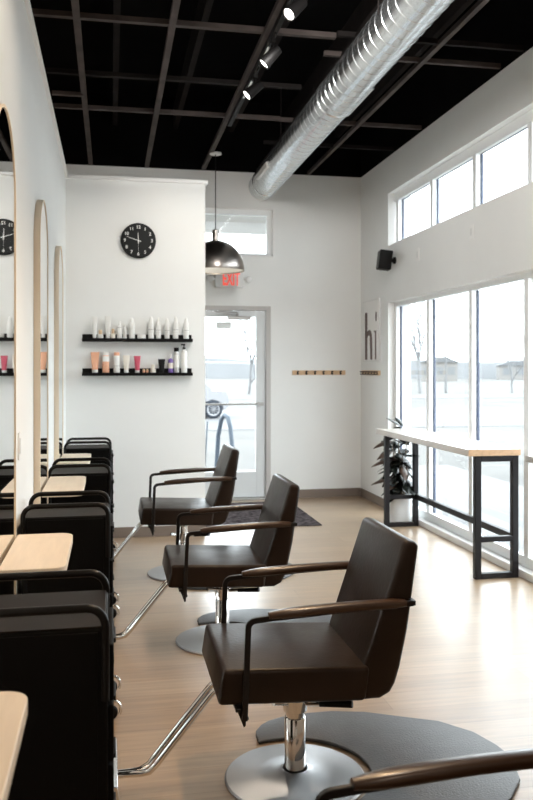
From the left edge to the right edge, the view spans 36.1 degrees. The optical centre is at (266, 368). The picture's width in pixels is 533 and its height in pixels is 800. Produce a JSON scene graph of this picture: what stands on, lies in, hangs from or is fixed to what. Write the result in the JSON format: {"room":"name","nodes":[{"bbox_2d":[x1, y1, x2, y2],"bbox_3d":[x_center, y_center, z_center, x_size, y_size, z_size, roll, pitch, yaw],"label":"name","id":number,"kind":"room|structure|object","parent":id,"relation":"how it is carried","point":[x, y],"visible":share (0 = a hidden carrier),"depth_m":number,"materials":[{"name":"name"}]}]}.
{"room":"salon","nodes":[
{"label":"salon","id":0,"kind":"room"},
{"bbox_2d":[0,0,65,593],"bbox_3d":[-0.659,-0.083,1.077,0.120,3.165,12.362,0,0,-11],"label":"wall","id":1,"kind":"structure","parent":0,"point":[40,175],"depth_m":3.86,"materials":[{"name":"white paint"}]},
{"bbox_2d":[0,103,15,594],"bbox_3d":[-0.911,0.150,2.814,0.033,2.100,0.544,0,0,-10],"label":"arched mirror","id":2,"kind":"object","parent":1,"relation":"attached to","point":[7,158],"visible":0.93,"depth_m":2.83,"materials":[{"name":"brown wood"}]},
{"bbox_2d":[0,533,72,572],"bbox_3d":[-0.791,0.646,2.845,0.207,0.032,0.565,0,0,-11],"label":"shelf","id":3,"kind":"object","parent":2,"relation":"attached to","point":[48,551],"visible":0.8,"depth_m":2.78,"materials":[{"name":"brown wood"}]},
{"bbox_2d":[0,691,27,799],"bbox_3d":[-0.496,0.646,1.262,0.192,0.032,0.665,0,0,-11],"label":"shelf","id":4,"kind":"object","parent":1,"relation":"attached to","point":[13,705],"visible":1,"depth_m":1.42,"materials":[{"name":"brown wood"}]},
{"bbox_2d":[18,432,20,459],"bbox_3d":[-1.053,0.330,3.484,0.009,0.116,0.072,0,0,-11],"label":"outlet plate","id":5,"kind":"object","parent":1,"relation":"attached to","point":[19,433],"visible":1,"depth_m":3.46,"materials":[{"name":"white paint"}]},
{"bbox_2d":[34,200,47,503],"bbox_3d":[-1.220,0.145,4.430,0.033,2.110,0.544,0,0,-11],"label":"arched mirror","id":6,"kind":"object","parent":1,"relation":"attached to","point":[40,218],"visible":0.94,"depth_m":4.17,"materials":[{"name":"brown wood"}]},
{"bbox_2d":[41,202,47,503],"bbox_3d":[-1.212,0.144,4.431,0.010,2.088,0.524,0,0,-11],"label":"mirror glass","id":7,"kind":"object","parent":6,"relation":"attached to","point":[44,227],"depth_m":4.47,"materials":[{"name":"mirror"}]},
{"bbox_2d":[42,476,85,497],"bbox_3d":[-1.107,0.646,4.497,0.207,0.032,0.590,0,0,-11],"label":"shelf","id":8,"kind":"object","parent":6,"relation":"attached to","point":[55,483],"visible":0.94,"depth_m":4.44,"materials":[{"name":"brown wood"}]},
{"bbox_2d":[24,0,67,177],"bbox_3d":[-0.657,-1.683,1.067,0.160,0.035,12.342,0,0,-11],"label":"trim","id":9,"kind":"structure","parent":1,"relation":"on","point":[27,2],"depth_m":4.66,"materials":[{"name":"white paint"}]},
{"bbox_2d":[54,246,62,464],"bbox_3d":[-1.505,0.158,5.923,0.033,2.085,0.544,0,0,-11],"label":"arched mirror","id":10,"kind":"object","parent":1,"relation":"attached to","point":[58,260],"visible":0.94,"depth_m":5.66,"materials":[{"name":"brown wood"}]},
{"bbox_2d":[59,248,62,457],"bbox_3d":[-1.497,0.157,5.924,0.010,2.063,0.524,0,0,-11],"label":"mirror glass","id":11,"kind":"object","parent":10,"relation":"attached to","point":[60,249],"depth_m":5.90,"materials":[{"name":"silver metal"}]},
{"bbox_2d":[57,453,90,463],"bbox_3d":[-1.347,0.646,5.757,0.207,0.032,0.615,0,0,-11],"label":"shelf","id":12,"kind":"object","parent":10,"relation":"attached to","point":[78,455],"visible":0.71,"depth_m":5.78,"materials":[{"name":"beige wood"}]},
{"bbox_2d":[66,179,204,537],"bbox_3d":[-1.225,-0.083,7.315,1.347,3.165,0.134,0,0,-11],"label":"wall","id":13,"kind":"structure","parent":0,"point":[153,424],"depth_m":7.28,"materials":[{"name":"white paint"}]},
{"bbox_2d":[66,174,207,187],"bbox_3d":[-1.225,-1.683,7.322,1.390,0.035,0.160,0,0,-11],"label":"trim","id":14,"kind":"structure","parent":13,"relation":"on","point":[70,176],"depth_m":7.26,"materials":[{"name":"white paint"}]},
{"bbox_2d":[82,368,192,375],"bbox_3d":[-1.136,0.031,7.218,0.961,0.066,0.118,0,0,-11],"label":"ledge","id":15,"kind":"object","parent":13,"relation":"attached to","point":[85,371],"visible":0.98,"depth_m":7.20,"materials":[{"name":"black plastic"}]},
{"bbox_2d":[91,352,98,372],"bbox_3d":[-1.501,-0.052,7.150,0.056,0.183,0.052,0,0,32],"label":"tube","id":16,"kind":"object","parent":15,"relation":"on","point":[94,355],"visible":0.99,"depth_m":7.14,"materials":[{"name":"brown"}]},
{"bbox_2d":[102,352,108,372],"bbox_3d":[-1.409,-0.052,7.168,0.061,0.184,0.061,0,0,-11],"label":"spray can","id":17,"kind":"object","parent":15,"relation":"on","point":[105,358],"visible":1,"depth_m":7.14,"materials":[{"name":"brown"}]},
{"bbox_2d":[113,352,119,372],"bbox_3d":[-1.317,-0.051,7.186,0.057,0.182,0.057,0,0,-11],"label":"bottle","id":18,"kind":"object","parent":15,"relation":"on","point":[116,358],"visible":1,"depth_m":7.16,"materials":[{"name":"white plastic"}]},
{"bbox_2d":[123,355,129,372],"bbox_3d":[-1.236,-0.038,7.201,0.043,0.155,0.041,0,0,33],"label":"tube","id":19,"kind":"object","parent":15,"relation":"on","point":[126,358],"visible":1,"depth_m":7.19,"materials":[{"name":"beige"}]},
{"bbox_2d":[134,356,140,372],"bbox_3d":[-1.141,-0.035,7.219,0.043,0.150,0.041,0,0,33],"label":"tube","id":20,"kind":"object","parent":15,"relation":"on","point":[136,358],"visible":1,"depth_m":7.21,"materials":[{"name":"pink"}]},
{"bbox_2d":[158,359,164,372],"bbox_3d":[-0.932,-0.022,7.259,0.047,0.124,0.044,0,0,32],"label":"tube","id":21,"kind":"object","parent":15,"relation":"on","point":[161,362],"visible":1,"depth_m":7.25,"materials":[{"name":"black plastic"}]},
{"bbox_2d":[168,354,172,372],"bbox_3d":[-0.853,-0.043,7.274,0.046,0.166,0.046,0,0,-11],"label":"bottle","id":22,"kind":"object","parent":15,"relation":"on","point":[170,360],"visible":1,"depth_m":7.26,"materials":[{"name":"purple"}]},
{"bbox_2d":[174,348,178,372],"bbox_3d":[-0.802,-0.073,7.284,0.050,0.226,0.050,0,0,-11],"label":"spray can","id":23,"kind":"object","parent":15,"relation":"on","point":[176,350],"visible":1,"depth_m":7.26,"materials":[{"name":"silver metal"}]},
{"bbox_2d":[181,344,186,372],"bbox_3d":[-0.737,-0.090,7.296,0.054,0.259,0.054,0,0,-11],"label":"bottle","id":24,"kind":"object","parent":15,"relation":"on","point":[183,352],"visible":1,"depth_m":7.27,"materials":[{"name":"white plastic"}]},
{"bbox_2d":[82,334,192,341],"bbox_3d":[-1.136,-0.269,7.218,0.961,0.066,0.118,0,0,-11],"label":"ledge","id":25,"kind":"object","parent":13,"relation":"attached to","point":[85,337],"visible":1,"depth_m":7.18,"materials":[{"name":"black plastic"}]},
{"bbox_2d":[92,317,96,337],"bbox_3d":[-1.505,-0.357,7.150,0.036,0.194,0.034,0,0,33],"label":"tube","id":26,"kind":"object","parent":25,"relation":"on","point":[94,319],"visible":0.99,"depth_m":7.14,"materials":[{"name":"white plastic"}]},
{"bbox_2d":[105,316,110,337],"bbox_3d":[-1.392,-0.360,7.171,0.039,0.199,0.038,0,0,33],"label":"tube","id":27,"kind":"object","parent":25,"relation":"on","point":[107,318],"visible":0.95,"depth_m":7.16,"materials":[{"name":"white plastic"}]},
{"bbox_2d":[117,321,121,337],"bbox_3d":[-1.292,-0.337,7.190,0.046,0.153,0.046,0,0,-11],"label":"bottle","id":28,"kind":"object","parent":25,"relation":"on","point":[119,327],"visible":0.94,"depth_m":7.17,"materials":[{"name":"white plastic"}]},
{"bbox_2d":[129,318,134,337],"bbox_3d":[-1.188,-0.353,7.210,0.053,0.185,0.053,0,0,-11],"label":"bottle","id":29,"kind":"object","parent":25,"relation":"on","point":[131,324],"visible":0.94,"depth_m":7.19,"materials":[{"name":"white plastic"}]},
{"bbox_2d":[148,316,153,337],"bbox_3d":[-1.023,-0.361,7.242,0.053,0.201,0.053,0,0,-11],"label":"bottle","id":30,"kind":"object","parent":25,"relation":"on","point":[150,323],"visible":0.94,"depth_m":7.22,"materials":[{"name":"white plastic"}]},
{"bbox_2d":[156,318,160,338],"bbox_3d":[-0.960,-0.356,7.254,0.046,0.192,0.046,0,0,-11],"label":"bottle","id":31,"kind":"object","parent":25,"relation":"on","point":[158,323],"visible":0.98,"depth_m":7.24,"materials":[{"name":"white plastic"}]},
{"bbox_2d":[164,319,169,338],"bbox_3d":[-0.885,-0.352,7.268,0.046,0.184,0.046,0,0,-11],"label":"bottle","id":32,"kind":"object","parent":25,"relation":"on","point":[167,326],"visible":0.98,"depth_m":7.25,"materials":[{"name":"white plastic"}]},
{"bbox_2d":[173,317,177,338],"bbox_3d":[-0.810,-0.361,7.282,0.050,0.202,0.050,0,0,-11],"label":"bottle","id":33,"kind":"object","parent":25,"relation":"on","point":[175,322],"visible":0.98,"depth_m":7.26,"materials":[{"name":"white plastic"}]},
{"bbox_2d":[183,318,188,338],"bbox_3d":[-0.719,-0.355,7.300,0.051,0.190,0.051,0,0,-11],"label":"bottle","id":34,"kind":"object","parent":25,"relation":"on","point":[185,325],"visible":0.96,"depth_m":7.28,"materials":[{"name":"white plastic"}]},
{"bbox_2d":[121,223,155,257],"bbox_3d":[-1.139,-1.135,7.260,0.310,0.310,0.035,0,0,-11],"label":"wall clock","id":35,"kind":"object","parent":13,"relation":"attached to","point":[138,240],"visible":1,"depth_m":7.25,"materials":[{"name":"black"}]},
{"bbox_2d":[66,164,360,488],"bbox_3d":[-2.391,-0.373,9.045,7.095,3.746,0.200,0,0,-11],"label":"wall","id":36,"kind":"structure","parent":0,"point":[311,286],"depth_m":9.49,"materials":[{"name":"white paint"}]},
{"bbox_2d":[71,0,92,164],"bbox_3d":[-0.608,-2.268,2.039,0.044,0.035,14.233,0,0,-11],"label":"trim","id":37,"kind":"structure","parent":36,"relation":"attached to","point":[75,3],"depth_m":6.17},
{"bbox_2d":[145,0,180,167],"bbox_3d":[-0.004,-2.268,2.154,0.044,0.035,14.233,0,0,-11],"label":"trim","id":38,"kind":"structure","parent":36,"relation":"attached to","point":[175,6],"depth_m":6.19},
{"bbox_2d":[207,272,251,287],"bbox_3d":[-0.423,-1.018,9.278,0.508,0.195,0.080,0,0,-11],"label":"exit sign","id":39,"kind":"object","parent":36,"relation":"attached to","point":[236,280],"visible":0.84,"depth_m":9.28,"materials":[{"name":"white plastic"}]},
{"bbox_2d":[207,275,214,281],"bbox_3d":[-0.620,-1.015,9.230,0.103,0.072,0.059,0,0,-11],"label":"lamp","id":40,"kind":"object","parent":39,"relation":"attached to","point":[210,278],"depth_m":9.20,"materials":[{"name":"white plastic"}]},
{"bbox_2d":[243,276,251,282],"bbox_3d":[-0.222,-1.015,9.306,0.103,0.072,0.059,0,0,-11],"label":"lamp","id":41,"kind":"object","parent":39,"relation":"attached to","point":[248,279],"depth_m":9.28,"materials":[{"name":"white plastic"}]},
{"bbox_2d":[205,214,265,234],"bbox_3d":[-0.434,-1.780,10.004,2.300,0.120,0.850,0,0,-11],"label":"soffit","id":42,"kind":"structure","parent":36,"relation":"attached to","point":[226,224],"depth_m":9.76,"materials":[{"name":"grey"}]},
{"bbox_2d":[205,305,270,500],"bbox_3d":[-0.450,0.393,9.321,1.012,2.215,0.226,0,0,-11],"label":"door","id":43,"kind":"structure","parent":36,"relation":"in","point":[249,485],"depth_m":9.39,"materials":[{"name":"grey"}]},
{"bbox_2d":[205,206,274,257],"bbox_3d":[-0.438,-1.558,9.356,1.069,0.564,0.102,0,0,-11],"label":"window","id":44,"kind":"structure","parent":36,"relation":"in","point":[269,213],"depth_m":9.41,"materials":[{"name":"white metal"}]},
{"bbox_2d":[201,0,285,169],"bbox_3d":[0.620,-2.268,2.273,0.044,0.035,14.233,0,0,-11],"label":"trim","id":45,"kind":"structure","parent":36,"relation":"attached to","point":[279,4],"depth_m":6.24,"materials":[{"name":"metal"}]},
{"bbox_2d":[292,370,344,374],"bbox_3d":[0.614,0.048,9.489,0.635,0.052,0.055,0,0,-11],"label":"rail","id":46,"kind":"object","parent":36,"relation":"attached to","point":[294,372],"visible":1,"depth_m":9.50,"materials":[{"name":"brown wood"}]},
{"bbox_2d":[256,0,383,170],"bbox_3d":[1.234,-2.268,2.390,0.036,0.035,14.233,0,0,-11],"label":"trim","id":47,"kind":"structure","parent":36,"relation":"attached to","point":[380,1],"depth_m":6.24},
{"bbox_2d":[299,488,359,497],"bbox_3d":[0.604,1.451,9.508,1.009,0.098,0.014,0,0,-11],"label":"baseboard","id":48,"kind":"structure","parent":36,"relation":"attached to","point":[335,492],"depth_m":9.53,"materials":[{"name":"brown rubber"}]},
{"bbox_2d":[307,0,489,174],"bbox_3d":[1.823,-2.268,2.503,0.036,0.035,14.233,0,0,-11],"label":"trim","id":49,"kind":"structure","parent":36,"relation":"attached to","point":[479,4],"depth_m":6.28,"materials":[{"name":"metal"}]},
{"bbox_2d":[30,0,532,177],"bbox_3d":[-1.016,-2.698,1.986,7.550,0.904,14.683,0,0,-11],"label":"ceiling","id":50,"kind":"structure","parent":0,"point":[432,91],"depth_m":8.20,"materials":[{"name":"black paint"}]},
{"bbox_2d":[52,90,82,96],"bbox_3d":[-1.629,-2.251,6.693,0.250,0.030,0.040,0,0,-11],"label":"trim","id":51,"kind":"structure","parent":50,"relation":"attached to","point":[54,92],"depth_m":6.68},
{"bbox_2d":[52,103,279,120],"bbox_3d":[-2.689,-2.285,6.939,5.720,0.035,0.040,0,0,-11],"label":"trim","id":52,"kind":"structure","parent":50,"relation":"attached to","point":[55,105],"depth_m":7.27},
{"bbox_2d":[45,67,300,89],"bbox_3d":[-2.530,-2.285,6.104,5.720,0.035,0.040,0,0,-11],"label":"trim","id":53,"kind":"structure","parent":50,"relation":"attached to","point":[62,71],"depth_m":6.42,"materials":[{"name":"wood"}]},
{"bbox_2d":[32,8,335,39],"bbox_3d":[-2.335,-2.285,5.082,5.720,0.035,0.040,0,0,-11],"label":"trim","id":54,"kind":"structure","parent":50,"relation":"attached to","point":[48,13],"depth_m":5.40,"materials":[{"name":"metal"}]},
{"bbox_2d":[205,152,243,273],"bbox_3d":[-0.533,-1.637,8.552,0.606,1.235,0.606,0,0,-11],"label":"pendant lamp","id":55,"kind":"object","parent":50,"relation":"hanging from","point":[221,257],"visible":0.81,"depth_m":8.36,"materials":[{"name":"black metal"}]},
{"bbox_2d":[227,0,293,126],"bbox_3d":[0.127,-2.229,4.987,0.036,0.074,4.950,0,0,-11],"label":"track","id":56,"kind":"object","parent":50,"relation":"attached to","point":[280,19],"visible":0.88,"depth_m":5.86,"materials":[{"name":"black plastic"}]},
{"bbox_2d":[243,73,263,100],"bbox_3d":[-0.100,-2.101,6.120,0.159,0.186,0.100,0,0,-11],"label":"track spotlight","id":57,"kind":"object","parent":56,"relation":"attached to","point":[252,90],"visible":1,"depth_m":6.09,"materials":[{"name":"black plastic"}]},
{"bbox_2d":[259,37,281,68],"bbox_3d":[0.026,-2.099,5.462,0.154,0.189,0.101,0,0,-11],"label":"track spotlight","id":58,"kind":"object","parent":56,"relation":"attached to","point":[270,56],"visible":1,"depth_m":5.43,"materials":[{"name":"black metal"}]},
{"bbox_2d":[282,0,306,21],"bbox_3d":[0.167,-2.100,4.730,0.156,0.188,0.100,0,0,-42],"label":"track spotlight","id":59,"kind":"object","parent":56,"relation":"attached to","point":[291,11],"visible":1,"depth_m":4.71,"materials":[{"name":"black plastic"}]},
{"bbox_2d":[113,0,474,137],"bbox_3d":[-0.593,-2.825,2.041,5.650,0.250,14.233,0,0,-11],"label":"ceiling beams","id":60,"kind":"structure","parent":50,"relation":"attached to","point":[456,8],"depth_m":7.32,"materials":[{"name":"metal"}]},
{"bbox_2d":[249,0,453,199],"bbox_3d":[1.252,-2.284,2.542,0.346,0.718,13.926,0,0,-11],"label":"duct","id":61,"kind":"object","parent":50,"relation":"hanging from","point":[395,26],"visible":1,"depth_m":5.66,"materials":[{"name":"silver metal"}]},
{"bbox_2d":[256,162,268,179],"bbox_3d":[-0.034,-2.053,8.494,0.050,0.060,0.560,0,0,-11],"label":"register","id":62,"kind":"object","parent":61,"relation":"attached to","point":[263,172],"depth_m":8.45,"materials":[{"name":"silver metal"}]},
{"bbox_2d":[113,496,532,799],"bbox_3d":[-0.936,1.560,2.103,7.350,0.120,14.483,0,0,-11],"label":"floor","id":63,"kind":"structure","parent":0,"point":[466,662],"depth_m":4.32,"materials":[{"name":"brown wood"}]},
{"bbox_2d":[0,569,115,799],"bbox_3d":[-0.567,1.033,2.111,0.418,0.934,0.365,0,0,-11],"label":"trolley","id":64,"kind":"object","parent":63,"relation":"on","point":[57,648],"visible":1,"depth_m":1.95,"materials":[{"name":"black"}]},
{"bbox_2d":[0,590,105,633],"bbox_3d":[-0.592,0.625,2.106,0.348,0.004,0.332,0,0,-11],"label":"tray","id":65,"kind":"object","parent":64,"relation":"on","point":[78,623],"depth_m":2.04,"materials":[{"name":"plastic"}]},
{"bbox_2d":[20,490,121,718],"bbox_3d":[-0.850,1.033,3.604,0.418,0.934,0.365,0,0,-11],"label":"trolley","id":66,"kind":"object","parent":63,"relation":"on","point":[91,524],"visible":0.45,"depth_m":3.44,"materials":[{"name":"black"}]},
{"bbox_2d":[25,503,107,518],"bbox_3d":[-0.875,0.625,3.600,0.348,0.004,0.332,0,0,-11],"label":"tray","id":67,"kind":"object","parent":66,"relation":"on","point":[89,512],"depth_m":3.51,"materials":[{"name":"plastic"}]},
{"bbox_2d":[48,457,119,617],"bbox_3d":[-1.113,1.033,5.015,0.418,0.934,0.365,0,0,-11],"label":"trolley","id":68,"kind":"object","parent":63,"relation":"on","point":[98,476],"visible":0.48,"depth_m":4.86,"materials":[{"name":"black"}]},
{"bbox_2d":[51,466,109,474],"bbox_3d":[-1.138,0.625,5.011,0.348,0.004,0.332,0,0,-11],"label":"tray","id":69,"kind":"object","parent":68,"relation":"on","point":[80,470],"depth_m":4.94,"materials":[{"name":"plastic"}]},
{"bbox_2d":[63,437,117,550],"bbox_3d":[-1.401,1.033,6.543,0.418,0.934,0.365,0,0,-11],"label":"trolley","id":70,"kind":"object","parent":63,"relation":"on","point":[94,448],"visible":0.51,"depth_m":6.39,"materials":[{"name":"black"}]},
{"bbox_2d":[66,444,108,448],"bbox_3d":[-1.426,0.625,6.539,0.348,0.004,0.332,0,0,-11],"label":"tray","id":71,"kind":"object","parent":70,"relation":"on","point":[89,446],"depth_m":6.53,"materials":[{"name":"plastic"}]},
{"bbox_2d":[114,444,238,580],"bbox_3d":[-0.772,1.038,5.961,1.090,0.923,0.598,0,0,-11],"label":"chair","id":72,"kind":"object","parent":63,"relation":"on","point":[154,510],"visible":0.66,"depth_m":5.81,"materials":[{"name":"leather"}]},
{"bbox_2d":[116,474,299,654],"bbox_3d":[-0.400,1.058,4.479,1.090,0.883,0.598,0,0,-11],"label":"chair","id":73,"kind":"object","parent":63,"relation":"on","point":[185,566],"visible":0.73,"depth_m":4.35,"materials":[{"name":"leather"}]},
{"bbox_2d":[187,562,292,589],"bbox_3d":[-0.243,1.492,6.062,0.927,0.015,1.001,0,0,-11],"label":"mat","id":74,"kind":"object","parent":63,"relation":"on","point":[288,575],"visible":0.04,"depth_m":5.56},
{"bbox_2d":[205,502,321,526],"bbox_3d":[-0.144,1.494,8.392,1.105,0.009,1.420,0,0,-11],"label":"entrance mat","id":75,"kind":"object","parent":63,"relation":"on","point":[302,518],"visible":0.31,"depth_m":8.17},
{"bbox_2d":[197,609,331,624],"bbox_3d":[0.110,1.492,4.585,0.927,0.015,1.001,0,0,-11],"label":"mat","id":76,"kind":"object","parent":63,"relation":"on","point":[237,615],"visible":0.2,"depth_m":4.87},
{"bbox_2d":[114,517,417,799],"bbox_3d":[-0.053,1.048,2.963,1.090,0.903,0.598,0,0,-11],"label":"chair","id":77,"kind":"object","parent":63,"relation":"on","point":[355,656],"visible":0.98,"depth_m":2.88,"materials":[{"name":"brown leather"}]},
{"bbox_2d":[256,711,519,799],"bbox_3d":[0.474,1.492,3.074,0.927,0.015,1.001,0,0,-11],"label":"mat","id":78,"kind":"object","parent":63,"relation":"on","point":[380,741],"visible":0.69,"depth_m":3.23,"materials":[{"name":"rubber"}]},
{"bbox_2d":[372,418,419,521],"bbox_3d":[1.242,0.993,7.955,0.458,1.014,0.516,0,0,6],"label":"rubber plant","id":79,"kind":"object","parent":63,"relation":"on","point":[400,466],"visible":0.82,"depth_m":7.86,"materials":[{"name":"green plant"}]},
{"bbox_2d":[315,748,532,799],"bbox_3d":[0.213,1.048,1.329,1.090,0.903,0.598,0,0,-11],"label":"chair","id":80,"kind":"object","parent":63,"relation":"on","point":[418,773],"visible":1,"depth_m":1.62,"materials":[{"name":"wood"}]},
{"bbox_2d":[376,428,520,579],"bbox_3d":[1.435,1.038,6.823,0.402,0.925,2.045,0,0,-11],"label":"bar table","id":81,"kind":"object","parent":63,"relation":"on","point":[481,451],"visible":0.98,"depth_m":5.98,"materials":[{"name":"metal"}]},
{"bbox_2d":[361,47,532,497],"bbox_3d":[2.549,-0.373,2.769,0.255,3.746,14.483,0,0,-11],"label":"wall","id":82,"kind":"structure","parent":0,"point":[501,246],"depth_m":7.59,"materials":[{"name":"white paint"}]},
{"bbox_2d":[263,140,393,150],"bbox_3d":[0.647,-2.285,8.380,1.375,0.035,0.030,0,0,-11],"label":"trim","id":83,"kind":"structure","parent":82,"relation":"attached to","point":[268,142],"depth_m":8.42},
{"bbox_2d":[279,117,421,129],"bbox_3d":[0.792,-2.285,7.624,1.375,0.035,0.030,0,0,-11],"label":"trim","id":84,"kind":"structure","parent":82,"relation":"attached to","point":[282,119],"depth_m":7.66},
{"bbox_2d":[360,370,379,374],"bbox_3d":[1.158,0.048,9.226,0.055,0.052,0.640,0,0,-11],"label":"rail","id":85,"kind":"object","parent":82,"relation":"attached to","point":[364,372],"visible":1,"depth_m":9.17,"materials":[{"name":"brown wood"}]},
{"bbox_2d":[363,298,380,361],"bbox_3d":[1.181,-0.423,9.199,0.020,0.687,0.578,0,0,-11],"label":"wall art","id":86,"kind":"object","parent":82,"relation":"attached to","point":[372,308],"visible":1,"depth_m":9.15,"materials":[{"name":"paper"}]},
{"bbox_2d":[360,488,383,507],"bbox_3d":[1.196,1.451,9.136,0.014,0.098,0.939,0,0,-11],"label":"baseboard","id":87,"kind":"structure","parent":82,"relation":"attached to","point":[364,493],"depth_m":9.15,"materials":[{"name":"brown rubber"}]},
{"bbox_2d":[376,249,395,270],"bbox_3d":[1.239,-1.118,8.440,0.197,0.208,0.150,0,0,-3],"label":"wall speaker","id":88,"kind":"object","parent":82,"relation":"attached to","point":[384,257],"visible":1,"depth_m":8.36,"materials":[{"name":"black plastic"}]},
{"bbox_2d":[376,250,380,268],"bbox_3d":[1.153,-1.126,8.435,0.004,0.180,0.136,7,0,-3],"label":"grille","id":89,"kind":"object","parent":88,"relation":"attached to","point":[378,256],"depth_m":8.42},
{"bbox_2d":[323,50,500,68],"bbox_3d":[1.092,-2.285,6.052,1.375,0.035,0.030,0,0,-11],"label":"trim","id":90,"kind":"structure","parent":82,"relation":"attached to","point":[327,53],"depth_m":6.08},
{"bbox_2d":[336,30,523,51],"bbox_3d":[1.157,-2.285,5.708,1.375,0.035,0.030,0,0,-11],"label":"trim","id":91,"kind":"structure","parent":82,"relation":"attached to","point":[341,34],"depth_m":5.74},
{"bbox_2d":[388,182,532,246],"bbox_3d":[1.768,-1.292,6.359,0.068,0.016,4.730,0,0,-11],"label":"trim","id":92,"kind":"structure","parent":82,"relation":"attached to","point":[530,184],"depth_m":6.75,"materials":[{"name":"white paint"}]},
{"bbox_2d":[394,271,532,569],"bbox_3d":[1.830,0.372,6.371,0.075,2.145,4.730,0,0,-11],"label":"window","id":93,"kind":"structure","parent":82,"relation":"in","point":[526,557],"depth_m":6.83,"materials":[{"name":"white metal"}]},
{"bbox_2d":[394,109,532,242],"bbox_3d":[1.834,-1.570,6.372,0.067,0.572,4.730,0,0,-11],"label":"window","id":94,"kind":"structure","parent":82,"relation":"in","point":[475,153],"depth_m":6.79,"materials":[{"name":"white metal"}]},
{"bbox_2d":[469,224,473,239],"bbox_3d":[1.670,-1.113,6.662,0.010,0.116,0.072,0,0,-11],"label":"wall plate","id":95,"kind":"object","parent":82,"relation":"attached to","point":[471,227],"visible":1,"depth_m":6.65,"materials":[{"name":"white paint"}]},
{"bbox_2d":[411,514,532,582],"bbox_3d":[1.859,1.472,6.377,0.255,0.055,4.730,0,0,-11],"label":"trim","id":96,"kind":"structure","parent":82,"relation":"attached to","point":[487,554],"depth_m":6.71,"materials":[{"name":"concrete"}]},
{"label":"outside","id":97,"kind":"structure","parent":0,"visible":0},
{"bbox_2d":[205,378,523,479],"bbox_3d":[28.206,1.915,225.508,460.000,0.170,407.567,0,0,-11],"label":"ground","id":98,"kind":"structure","parent":97,"point":[511,436],"depth_m":24.11,"materials":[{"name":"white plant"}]},
{"bbox_2d":[223,317,254,393],"bbox_3d":[-0.765,-2.014,58.325,4.976,7.720,4.380,0,0,4],"label":"bare tree","id":99,"kind":"object","parent":98,"relation":"on","point":[245,331],"visible":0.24,"depth_m":58.19,"materials":[{"name":"grey plant"}]},
{"bbox_2d":[205,359,505,378],"bbox_3d":[21.050,-0.067,83.013,267.508,3.935,184.816,0,0,-11],"label":"tree line","id":100,"kind":"object","parent":98,"relation":"on","point":[487,370],"visible":0.13,"depth_m":149.61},
{"bbox_2d":[205,356,523,362],"bbox_3d":[34.670,-1.674,136.727,440.601,7.149,304.403,0,0,-11],"label":"ridge","id":101,"kind":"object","parent":98,"relation":"on","point":[207,358],"visible":0.06,"depth_m":259.76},
{"bbox_2d":[411,297,450,392],"bbox_3d":[11.430,-2.398,60.049,3.158,8.477,3.982,0,0,-29],"label":"bare tree","id":102,"kind":"object","parent":98,"relation":"on","point":[420,343],"visible":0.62,"depth_m":60.09,"materials":[{"name":"grey plant"}]},
{"bbox_2d":[420,357,458,380],"bbox_3d":[25.160,0.080,118.827,5.600,3.500,5.600,0,0,12],"label":"house","id":103,"kind":"structure","parent":98,"relation":"on","point":[440,361],"depth_m":116.17,"materials":[{"name":"grey"}]},
{"bbox_2d":[444,346,461,392],"bbox_3d":[13.706,0.100,59.880,1.270,3.460,0.470,0,0,2],"label":"light pole","id":104,"kind":"object","parent":98,"relation":"on","point":[450,346],"visible":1,"depth_m":59.96,"materials":[{"name":"grey"}]},
{"bbox_2d":[484,325,523,392],"bbox_3d":[17.811,-0.778,60.070,3.840,5.240,3.604,0,0,5],"label":"bare tree","id":105,"kind":"object","parent":98,"relation":"on","point":[515,337],"visible":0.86,"depth_m":60.05,"materials":[{"name":"grey plant"}]},
{"bbox_2d":[495,361,523,379],"bbox_3d":[41.572,0.280,134.178,7.600,3.100,6.600,0,0,12],"label":"house","id":106,"kind":"structure","parent":98,"relation":"on","point":[502,371],"depth_m":131.61,"materials":[{"name":"grey"}]},
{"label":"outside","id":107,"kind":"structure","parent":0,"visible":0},
{"bbox_2d":[205,407,523,430],"bbox_3d":[-16.431,1.823,27.404,58.000,0.015,12.000,0,0,-11],"label":"parking lot","id":108,"kind":"structure","parent":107,"point":[241,419],"depth_m":29.65,"materials":[{"name":"snow"}]},
{"bbox_2d":[205,384,228,418],"bbox_3d":[-3.728,1.065,30.136,4.460,1.500,1.831,0,0,-11],"label":"parked car","id":109,"kind":"object","parent":108,"relation":"on","point":[211,411],"visible":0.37,"depth_m":29.60,"materials":[{"name":"grey paint"}]},
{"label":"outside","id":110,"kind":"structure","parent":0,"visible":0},
{"bbox_2d":[210,465,523,495],"bbox_3d":[-3.357,1.780,10.515,13.350,0.440,2.950,0,0,-11],"label":"pavement","id":111,"kind":"structure","parent":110,"point":[450,480],"depth_m":11.18,"materials":[{"name":"snow"}]},
{"bbox_2d":[205,421,207,466],"bbox_3d":[-0.893,1.170,12.046,0.064,0.781,0.022,0,0,-11],"label":"marker stake","id":112,"kind":"object","parent":111,"relation":"on","point":[207,421],"visible":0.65,"depth_m":12.04,"materials":[{"name":"metal"}]},
{"bbox_2d":[214,413,233,466],"bbox_3d":[-0.607,1.109,12.027,0.079,0.912,0.644,0,0,-29],"label":"hoop","id":113,"kind":"object","parent":111,"relation":"on","point":[224,415],"visible":0.71,"depth_m":12.13,"materials":[{"name":"blue metal"}]},
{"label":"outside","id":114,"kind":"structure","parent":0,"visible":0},
{"bbox_2d":[418,493,523,551],"bbox_3d":[8.912,1.780,-24.013,2.200,0.440,69.483,0,0,-11],"label":"pavement","id":115,"kind":"structure","parent":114,"point":[495,508],"depth_m":9.04,"materials":[{"name":"snow"}]},
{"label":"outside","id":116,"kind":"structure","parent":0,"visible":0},
{"bbox_2d":[212,394,523,399],"bbox_3d":[39.735,1.820,58.490,300.000,0.020,6.000,0,0,-11],"label":"road","id":117,"kind":"structure","parent":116,"point":[486,395],"depth_m":52.81,"materials":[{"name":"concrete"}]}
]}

